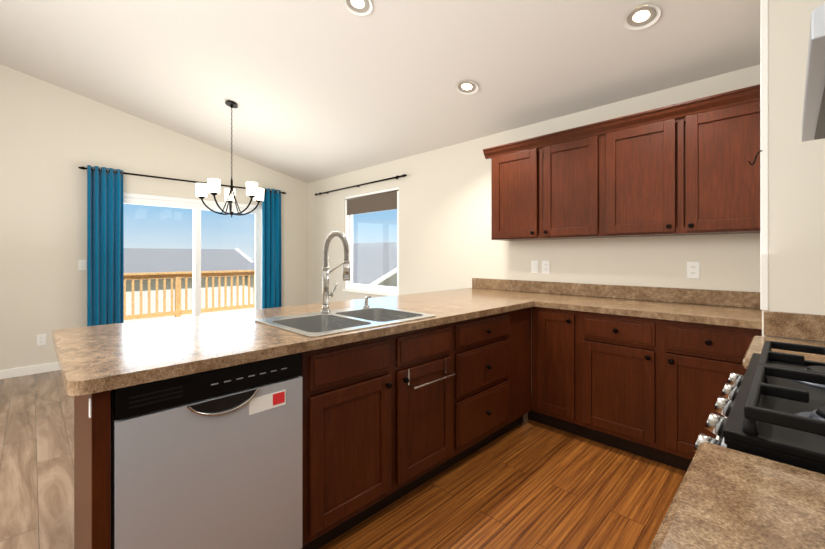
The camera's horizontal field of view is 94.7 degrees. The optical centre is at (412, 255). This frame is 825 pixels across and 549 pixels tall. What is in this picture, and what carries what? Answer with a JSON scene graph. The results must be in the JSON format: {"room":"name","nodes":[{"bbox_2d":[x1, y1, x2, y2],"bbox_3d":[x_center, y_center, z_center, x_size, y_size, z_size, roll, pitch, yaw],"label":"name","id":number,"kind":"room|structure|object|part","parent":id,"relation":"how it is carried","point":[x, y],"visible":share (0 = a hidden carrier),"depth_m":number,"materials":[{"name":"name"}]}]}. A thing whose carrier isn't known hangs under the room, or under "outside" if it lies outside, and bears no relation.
{"room":"kitchen","nodes":[
{"label":"kitchen","id":0,"kind":"room"},
{"bbox_2d":[0,64,307,369],"bbox_3d":[-3.541,-0.552,4.540,0.140,3.590,5.280,0,0,45],"label":"wall","id":1,"kind":"structure","parent":0,"point":[53,138],"depth_m":4.17,"materials":[{"name":"beige paint"}]},
{"bbox_2d":[0,362,59,378],"bbox_3d":[-4.401,1.198,3.568,0.014,0.090,2.350,0,0,45],"label":"baseboard","id":2,"kind":"structure","parent":1,"relation":"attached to","point":[25,371],"depth_m":3.96,"materials":[{"name":"white wood"}]},
{"bbox_2d":[37,334,45,345],"bbox_3d":[-3.941,0.893,4.034,0.009,0.116,0.072,0,0,45],"label":"outlet","id":3,"kind":"object","parent":1,"relation":"attached to","point":[41,339],"depth_m":4.03,"materials":[{"name":"white plastic"}]},
{"bbox_2d":[78,260,86,269],"bbox_3d":[-3.707,0.103,4.267,0.010,0.116,0.072,0,0,45],"label":"light switch","id":4,"kind":"object","parent":1,"relation":"attached to","point":[82,264],"depth_m":4.26,"materials":[{"name":"white plastic"}]},
{"bbox_2d":[78,165,285,325],"bbox_3d":[-2.835,0.108,5.057,0.130,2.230,2.430,0,0,45],"label":"curtains","id":5,"kind":"object","parent":1,"relation":"hanging from","point":[105,252],"visible":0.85,"depth_m":4.38,"materials":[{"name":"blue fabric"}]},
{"bbox_3d":[-2.821,-0.972,5.043,0.022,0.022,2.330,0,0,45],"label":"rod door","id":6,"kind":"part","parent":5,"relation":"part of","materials":[{"name":"black metal"}]},
{"bbox_2d":[123,193,261,319],"bbox_3d":[-2.924,0.243,5.152,0.110,2.000,1.860,0,0,45],"label":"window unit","id":7,"kind":"structure","parent":1,"relation":"in","point":[196,206],"depth_m":5.13,"materials":[{"name":"white plastic"}]},
{"bbox_3d":[-3.206,0.251,4.841,0.008,1.775,0.780,0,0,45],"label":"panel glass","id":8,"kind":"part","parent":7,"relation":"part of","materials":[{"name":"clear glass"}]},
{"bbox_3d":[-2.908,0.223,5.102,0.012,0.200,0.020,0,0,45],"label":"handle","id":9,"kind":"part","parent":7,"relation":"part of","materials":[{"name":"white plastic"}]},
{"bbox_3d":[-2.648,0.251,5.471,0.008,1.775,0.780,0,0,45],"label":"panel glass","id":10,"kind":"part","parent":7,"relation":"part of","materials":[{"name":"clear glass"}]},
{"bbox_2d":[0,370,686,548],"bbox_3d":[-1.289,1.293,2.295,6.500,0.100,5.280,0,0,45],"label":"floor","id":11,"kind":"structure","parent":0,"point":[526,483],"depth_m":1.99,"materials":[{"name":"brown wood"}]},
{"bbox_2d":[74,352,301,548],"bbox_3d":[-0.854,0.805,1.474,0.595,0.876,0.650,0,0,45],"label":"base cabinet","id":12,"kind":"object","parent":11,"relation":"on","point":[92,412],"depth_m":1.06,"materials":[{"name":"brown wood"}]},
{"bbox_2d":[111,353,302,548],"bbox_3d":[-0.819,0.801,1.456,0.570,0.860,0.582,0,0,45],"label":"dishwasher","id":13,"kind":"object","parent":12,"relation":"in","point":[211,459],"visible":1,"depth_m":1.23,"materials":[{"name":"silver metal"}]},
{"bbox_3d":[-0.638,0.418,1.275,0.036,0.086,0.574,0,0,45],"label":"panel","id":14,"kind":"part","parent":13,"relation":"part of","materials":[{"name":"black plastic"}]},
{"bbox_2d":[302,333,397,548],"bbox_3d":[-0.466,0.805,1.859,0.602,0.876,0.480,0,0,45],"label":"base cabinet","id":15,"kind":"object","parent":11,"relation":"on","point":[387,420],"depth_m":1.64,"materials":[{"name":"brown wood"}]},
{"bbox_2d":[52,282,535,395],"bbox_3d":[-0.127,0.297,2.441,1.020,0.140,3.148,0,0,45],"label":"countertop","id":16,"kind":"structure","parent":15,"relation":"on","point":[98,358],"depth_m":1.55,"materials":[{"name":"laminate"}]},
{"bbox_2d":[255,306,435,336],"bbox_3d":[-0.334,0.432,1.993,0.570,0.221,0.770,0,0,45],"label":"sink","id":17,"kind":"object","parent":16,"relation":"in","point":[315,324],"visible":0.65,"depth_m":2.04,"materials":[{"name":"silver metal"}]},
{"bbox_2d":[321,231,370,312],"bbox_3d":[-0.324,0.092,2.189,0.250,0.459,0.338,0,0,45],"label":"faucet","id":18,"kind":"object","parent":16,"relation":"on","point":[346,276],"visible":1,"depth_m":2.14,"materials":[{"name":"silver metal"}]},
{"bbox_3d":[-0.112,0.603,1.768,0.027,0.031,0.031,0,0,45],"label":"knob","id":19,"kind":"part","parent":15,"relation":"part of","materials":[{"name":"black metal"}]},
{"bbox_2d":[472,278,545,285],"bbox_3d":[0.873,0.297,3.211,0.510,0.140,0.646,0,0,45],"label":"backsplash","id":20,"kind":"structure","parent":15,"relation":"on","point":[473,279],"depth_m":3.67,"materials":[{"name":"laminate"}]},
{"bbox_2d":[732,306,824,368],"bbox_3d":[1.491,0.297,1.169,0.687,0.140,0.526,0,0,45],"label":"countertop","id":21,"kind":"structure","parent":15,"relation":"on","point":[810,327],"depth_m":1.49,"materials":[{"name":"laminate"}]},
{"bbox_2d":[398,321,461,498],"bbox_3d":[-0.131,0.805,2.195,0.602,0.876,0.468,0,0,45],"label":"base cabinet","id":22,"kind":"object","parent":11,"relation":"on","point":[430,358],"depth_m":2.00,"materials":[{"name":"brown wood"}]},
{"bbox_3d":[-0.034,0.603,1.847,0.027,0.031,0.031,0,0,45],"label":"knob","id":23,"kind":"part","parent":22,"relation":"part of","materials":[{"name":"black metal"}]},
{"bbox_2d":[462,311,513,459],"bbox_3d":[0.237,0.805,2.564,0.602,0.876,0.610,0,0,45],"label":"base cabinet","id":24,"kind":"object","parent":11,"relation":"on","point":[487,341],"depth_m":2.38,"materials":[{"name":"brown wood"}]},
{"bbox_3d":[0.470,0.973,2.353,0.027,0.031,0.031,0,0,45],"label":"knob","id":25,"kind":"part","parent":24,"relation":"part of","materials":[{"name":"black metal"}]},
{"bbox_3d":[0.470,0.688,2.353,0.027,0.031,0.031,0,0,45],"label":"knob","id":26,"kind":"part","parent":24,"relation":"part of","materials":[{"name":"black metal"}]},
{"bbox_3d":[0.470,0.468,2.353,0.027,0.031,0.031,0,0,45],"label":"knob","id":27,"kind":"part","parent":24,"relation":"part of","materials":[{"name":"black metal"}]},
{"bbox_2d":[534,307,577,434],"bbox_3d":[1.229,0.805,2.873,0.295,0.876,0.623,0,0,45],"label":"base cabinet","id":28,"kind":"object","parent":11,"relation":"on","point":[555,330],"depth_m":2.67,"materials":[{"name":"brown wood"}]},
{"bbox_2d":[578,311,637,454],"bbox_3d":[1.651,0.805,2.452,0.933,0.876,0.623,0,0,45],"label":"base cabinet","id":29,"kind":"object","parent":11,"relation":"on","point":[607,343],"depth_m":2.43,"materials":[{"name":"brown wood"}]},
{"bbox_3d":[1.268,0.468,2.375,0.031,0.031,0.027,0,0,45],"label":"knob","id":30,"kind":"part","parent":29,"relation":"part of","materials":[{"name":"black metal"}]},
{"bbox_2d":[638,317,761,470],"bbox_3d":[1.787,0.805,2.304,0.532,0.876,0.605,0,0,45],"label":"base cabinet","id":31,"kind":"object","parent":11,"relation":"on","point":[684,368],"depth_m":2.16,"materials":[{"name":"brown wood"}]},
{"bbox_3d":[1.394,0.603,2.249,0.031,0.031,0.027,0,0,45],"label":"knob","id":32,"kind":"part","parent":31,"relation":"part of","materials":[{"name":"black metal"}]},
{"bbox_2d":[536,282,759,325],"bbox_3d":[1.546,0.297,2.540,1.210,0.140,0.646,0,0,45],"label":"countertop","id":33,"kind":"structure","parent":31,"relation":"on","point":[714,307],"depth_m":2.57,"materials":[{"name":"laminate"}]},
{"bbox_3d":[1.476,0.603,2.168,0.031,0.031,0.027,0,0,45],"label":"knob","id":34,"kind":"part","parent":31,"relation":"part of","materials":[{"name":"black metal"}]},
{"bbox_3d":[1.596,0.468,2.048,0.031,0.031,0.027,0,0,45],"label":"knob","id":35,"kind":"part","parent":31,"relation":"part of","materials":[{"name":"black metal"}]},
{"bbox_2d":[693,340,824,473],"bbox_3d":[1.016,0.751,0.733,0.689,0.983,0.753,0,0,45],"label":"range","id":36,"kind":"object","parent":11,"relation":"on","point":[770,405],"visible":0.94,"depth_m":0.74,"materials":[{"name":"black metal"}]},
{"bbox_2d":[0,0,759,182],"bbox_3d":[-1.289,-1.782,2.295,6.500,1.230,5.280,0,0,45],"label":"ceiling","id":37,"kind":"structure","parent":0,"point":[315,90],"depth_m":2.98,"materials":[{"name":"white paint"}]},
{"bbox_2d":[195,100,263,217],"bbox_3d":[-1.845,-0.987,3.928,0.654,1.190,0.633,0,0,45],"label":"pendant chandelier","id":38,"kind":"object","parent":37,"relation":"hanging from","point":[253,190],"visible":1,"depth_m":3.85,"materials":[{"name":"black metal"}]},
{"bbox_3d":[-2.139,-0.664,3.854,0.112,0.128,0.112,0,0,45],"label":"lamp shade","id":39,"kind":"part","parent":38,"relation":"part of","materials":[{"name":"white glass"}]},
{"bbox_3d":[-1.894,-0.664,3.626,0.112,0.128,0.112,0,0,45],"label":"lamp shade","id":40,"kind":"part","parent":38,"relation":"part of","materials":[{"name":"white glass"}]},
{"bbox_3d":[-2.007,-0.502,3.879,0.167,0.165,0.238,0,0,45],"label":"arm","id":41,"kind":"part","parent":38,"relation":"part of"},
{"bbox_3d":[-1.878,-0.502,3.760,0.182,0.165,0.228,0,0,45],"label":"arm","id":42,"kind":"part","parent":38,"relation":"part of"},
{"bbox_3d":[-1.998,-0.664,4.157,0.112,0.128,0.112,0,0,45],"label":"lamp shade","id":43,"kind":"part","parent":38,"relation":"part of","materials":[{"name":"white"}]},
{"bbox_3d":[-1.859,-1.157,3.909,0.015,0.739,0.015,0,0,45],"label":"chain","id":44,"kind":"part","parent":38,"relation":"part of","materials":[{"name":"black metal"}]},
{"bbox_3d":[-1.723,-0.502,3.844,0.267,0.165,0.108,0,0,45],"label":"arm","id":45,"kind":"part","parent":38,"relation":"part of"},
{"bbox_3d":[-1.756,-0.502,4.019,0.026,0.165,0.282,0,0,45],"label":"arm","id":46,"kind":"part","parent":38,"relation":"part of"},
{"bbox_3d":[-1.601,-0.664,3.788,0.112,0.128,0.112,0,0,45],"label":"lamp shade","id":47,"kind":"part","parent":38,"relation":"part of","materials":[{"name":"white glass"}]},
{"bbox_3d":[-1.665,-0.664,4.117,0.112,0.128,0.112,0,0,45],"label":"lamp shade","id":48,"kind":"part","parent":38,"relation":"part of","materials":[{"name":"white"}]},
{"bbox_2d":[343,0,371,15],"bbox_3d":[-0.342,-1.570,2.367,0.187,0.044,0.183,0,0,39],"label":"recessed light","id":49,"kind":"object","parent":37,"relation":"in","point":[357,7],"depth_m":2.40,"materials":[{"name":"white plastic"}]},
{"bbox_3d":[-0.342,-1.570,2.367,0.188,0.044,0.184,0,0,45],"label":"trim","id":50,"kind":"part","parent":49,"relation":"part of","materials":[{"name":"white plastic"}]},
{"bbox_2d":[455,81,477,94],"bbox_3d":[0.434,-1.350,3.047,0.187,0.044,0.183,0,0,39],"label":"recessed light","id":51,"kind":"object","parent":37,"relation":"in","point":[467,88],"depth_m":3.06,"materials":[{"name":"white plastic"}]},
{"bbox_3d":[0.434,-1.350,3.047,0.188,0.044,0.184,0,0,45],"label":"trim","id":52,"kind":"part","parent":51,"relation":"part of","materials":[{"name":"white plastic"}]},
{"bbox_2d":[622,4,660,29],"bbox_3d":[1.299,-1.354,2.157,0.187,0.044,0.183,0,0,39],"label":"recessed light","id":53,"kind":"object","parent":37,"relation":"in","point":[641,18],"depth_m":2.16,"materials":[{"name":"white plastic"}]},
{"bbox_3d":[1.299,-1.354,2.158,0.188,0.044,0.184,0,0,45],"label":"trim","id":54,"kind":"part","parent":53,"relation":"part of","materials":[{"name":"white plastic"}]},
{"bbox_2d":[308,64,759,391],"bbox_3d":[0.525,-0.002,4.116,6.500,2.490,0.140,0,0,45],"label":"wall","id":55,"kind":"structure","parent":0,"point":[446,242],"depth_m":3.81,"materials":[{"name":"beige paint"}]},
{"bbox_2d":[343,289,396,295],"bbox_3d":[-0.582,0.498,5.115,1.200,0.030,0.032,0,0,45],"label":"window sill","id":56,"kind":"structure","parent":55,"relation":"attached to","point":[368,292],"depth_m":5.09,"materials":[{"name":"white"}]},
{"bbox_2d":[345,187,398,294],"bbox_3d":[-0.534,-0.187,5.164,1.160,1.340,0.110,0,0,45],"label":"window","id":57,"kind":"structure","parent":55,"relation":"in","point":[381,202],"depth_m":5.15,"materials":[{"name":"white plastic"}]},
{"bbox_2d":[345,189,398,199],"bbox_3d":[-0.558,-0.817,5.139,1.136,0.044,0.044,0,0,45],"label":"roll","id":58,"kind":"object","parent":57,"relation":"attached to","point":[372,194],"visible":0.38,"depth_m":5.09,"materials":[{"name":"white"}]},
{"bbox_2d":[345,187,398,215],"bbox_3d":[-0.565,-0.716,5.133,1.136,0.258,0.018,0,0,45],"label":"shade","id":59,"kind":"object","parent":57,"relation":"attached to","point":[387,201],"depth_m":5.08,"materials":[{"name":"brown fabric"}]},
{"bbox_3d":[-0.530,-0.187,5.167,1.070,1.250,0.040,0,0,45],"label":"window sash","id":60,"kind":"part","parent":57,"relation":"part of","materials":[{"name":"clear glass"}]},
{"bbox_2d":[531,260,538,272],"bbox_3d":[1.105,0.100,3.432,0.072,0.116,0.010,0,0,45],"label":"light switch","id":61,"kind":"object","parent":55,"relation":"attached to","point":[534,263],"depth_m":3.43,"materials":[{"name":"white plastic"}]},
{"bbox_2d":[487,121,602,240],"bbox_3d":[1.140,-0.547,3.174,0.938,0.812,0.322,0,0,45],"label":"upper cabinet","id":62,"kind":"object","parent":55,"relation":"attached to","point":[548,186],"depth_m":3.00,"materials":[{"name":"brown wood"}]},
{"bbox_3d":[0.866,-0.513,3.233,0.413,0.719,0.019,0,0,45],"label":"door","id":63,"kind":"part","parent":62,"relation":"part of","materials":[{"name":"brown wood"}]},
{"bbox_3d":[1.198,-0.513,2.902,0.413,0.719,0.019,0,0,45],"label":"door","id":64,"kind":"part","parent":62,"relation":"part of","materials":[{"name":"brown wood"}]},
{"bbox_2d":[542,261,549,273],"bbox_3d":[1.179,0.100,3.359,0.072,0.116,0.009,0,0,45],"label":"outlet","id":65,"kind":"object","parent":55,"relation":"attached to","point":[545,264],"depth_m":3.36,"materials":[{"name":"white plastic"}]},
{"bbox_2d":[472,278,769,309],"bbox_3d":[1.406,0.278,3.123,2.230,0.102,0.019,0,0,45],"label":"backsplash","id":66,"kind":"structure","parent":55,"relation":"attached to","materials":[{"name":"laminate"}]},
{"bbox_2d":[603,84,759,237],"bbox_3d":[1.804,-0.547,2.513,0.937,0.812,0.322,0,0,45],"label":"upper cabinet","id":67,"kind":"object","parent":55,"relation":"attached to","point":[683,168],"depth_m":2.38,"materials":[{"name":"brown wood"}]},
{"bbox_3d":[1.439,-0.914,2.850,1.931,0.078,0.358,0,0,45],"label":"crown","id":68,"kind":"part","parent":67,"relation":"part of","materials":[{"name":"brown wood"}]},
{"bbox_3d":[1.531,-0.513,2.571,0.413,0.719,0.019,0,0,45],"label":"door","id":69,"kind":"part","parent":67,"relation":"part of","materials":[{"name":"brown wood"}]},
{"bbox_3d":[1.639,-0.187,2.430,0.031,0.031,0.027,0,0,45],"label":"knob","id":70,"kind":"part","parent":67,"relation":"part of","materials":[{"name":"black metal"}]},
{"bbox_3d":[1.722,-0.187,2.348,0.031,0.031,0.027,0,0,45],"label":"knob","id":71,"kind":"part","parent":67,"relation":"part of","materials":[{"name":"black metal"}]},
{"bbox_3d":[1.863,-0.513,2.240,0.413,0.719,0.019,0,0,45],"label":"door","id":72,"kind":"part","parent":67,"relation":"part of","materials":[{"name":"brown wood"}]},
{"bbox_2d":[687,262,699,278],"bbox_3d":[1.930,0.098,2.612,0.072,0.116,0.009,0,0,45],"label":"outlet","id":73,"kind":"object","parent":55,"relation":"attached to","point":[693,270],"depth_m":2.61,"materials":[{"name":"white plastic"}]},
{"bbox_2d":[649,442,824,548],"bbox_3d":[0.081,0.297,-0.243,0.692,0.140,1.938,0,0,45],"label":"countertop","id":74,"kind":"structure","parent":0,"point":[726,498],"depth_m":0.50,"materials":[{"name":"laminate"}]},
{"bbox_2d":[762,0,824,342],"bbox_3d":[2.066,-0.089,1.726,0.664,2.663,1.069,0,0,45],"label":"wall","id":75,"kind":"structure","parent":0,"point":[796,224],"depth_m":1.51,"materials":[{"name":"beige paint"}]},
{"bbox_2d":[760,0,768,309],"bbox_3d":[1.465,-0.598,1.581,0.025,1.648,0.024,0,0,45],"label":"trim","id":76,"kind":"structure","parent":75,"relation":"attached to","point":[764,155],"depth_m":1.57,"materials":[{"name":"white wood"}]},
{"bbox_2d":[748,150,761,164],"bbox_3d":[1.429,-0.409,1.586,0.048,0.061,0.006,0,0,18],"label":"hook","id":77,"kind":"object","parent":76,"relation":"attached to","point":[760,150],"depth_m":1.58,"materials":[{"name":"black metal"}]},
{"bbox_3d":[0.964,-0.552,0.050,0.140,3.590,5.280,0,0,45],"label":"wall","id":78,"kind":"structure","parent":0,"visible":0},
{"bbox_2d":[802,2,824,141],"bbox_3d":[1.084,-0.934,0.665,0.553,1.205,0.752,0,0,45],"label":"range hood","id":79,"kind":"object","parent":78,"relation":"attached to","point":[813,123],"visible":1,"depth_m":0.74,"materials":[{"name":"silver metal"}]},
{"label":"outside","id":80,"kind":"structure","parent":0,"visible":0},
{"bbox_2d":[124,270,254,319],"bbox_3d":[-4.286,0.903,5.957,2.905,1.180,5.556,0,0,45],"label":"railing","id":81,"kind":"object","parent":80,"point":[176,275],"depth_m":7.61,"materials":[{"name":"brown wood"}]},
{"bbox_3d":[-1.727,4.943,6.261,240.000,0.200,240.000,0,0,45],"label":"ground","id":82,"kind":"structure","parent":80,"visible":0},
{"bbox_2d":[124,242,396,322],"bbox_3d":[-11.829,2.073,19.347,22.084,5.540,23.297,0,0,45],"label":"house","id":83,"kind":"structure","parent":82,"relation":"on","point":[389,274],"depth_m":10.06,"materials":[{"name":"grey"}]},
{"bbox_3d":[-1.314,-0.957,5.797,0.014,0.014,0.075,0,0,45],"label":"curtain rod bracket","id":84,"kind":"object","parent":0,"visible":0},
{"bbox_2d":[316,175,401,194],"bbox_3d":[-0.802,-0.957,5.234,1.960,0.022,0.022,0,0,45],"label":"curtain rod","id":85,"kind":"object","parent":84,"relation":"attached to","point":[360,184],"depth_m":5.11,"materials":[{"name":"black metal"}]}
]}

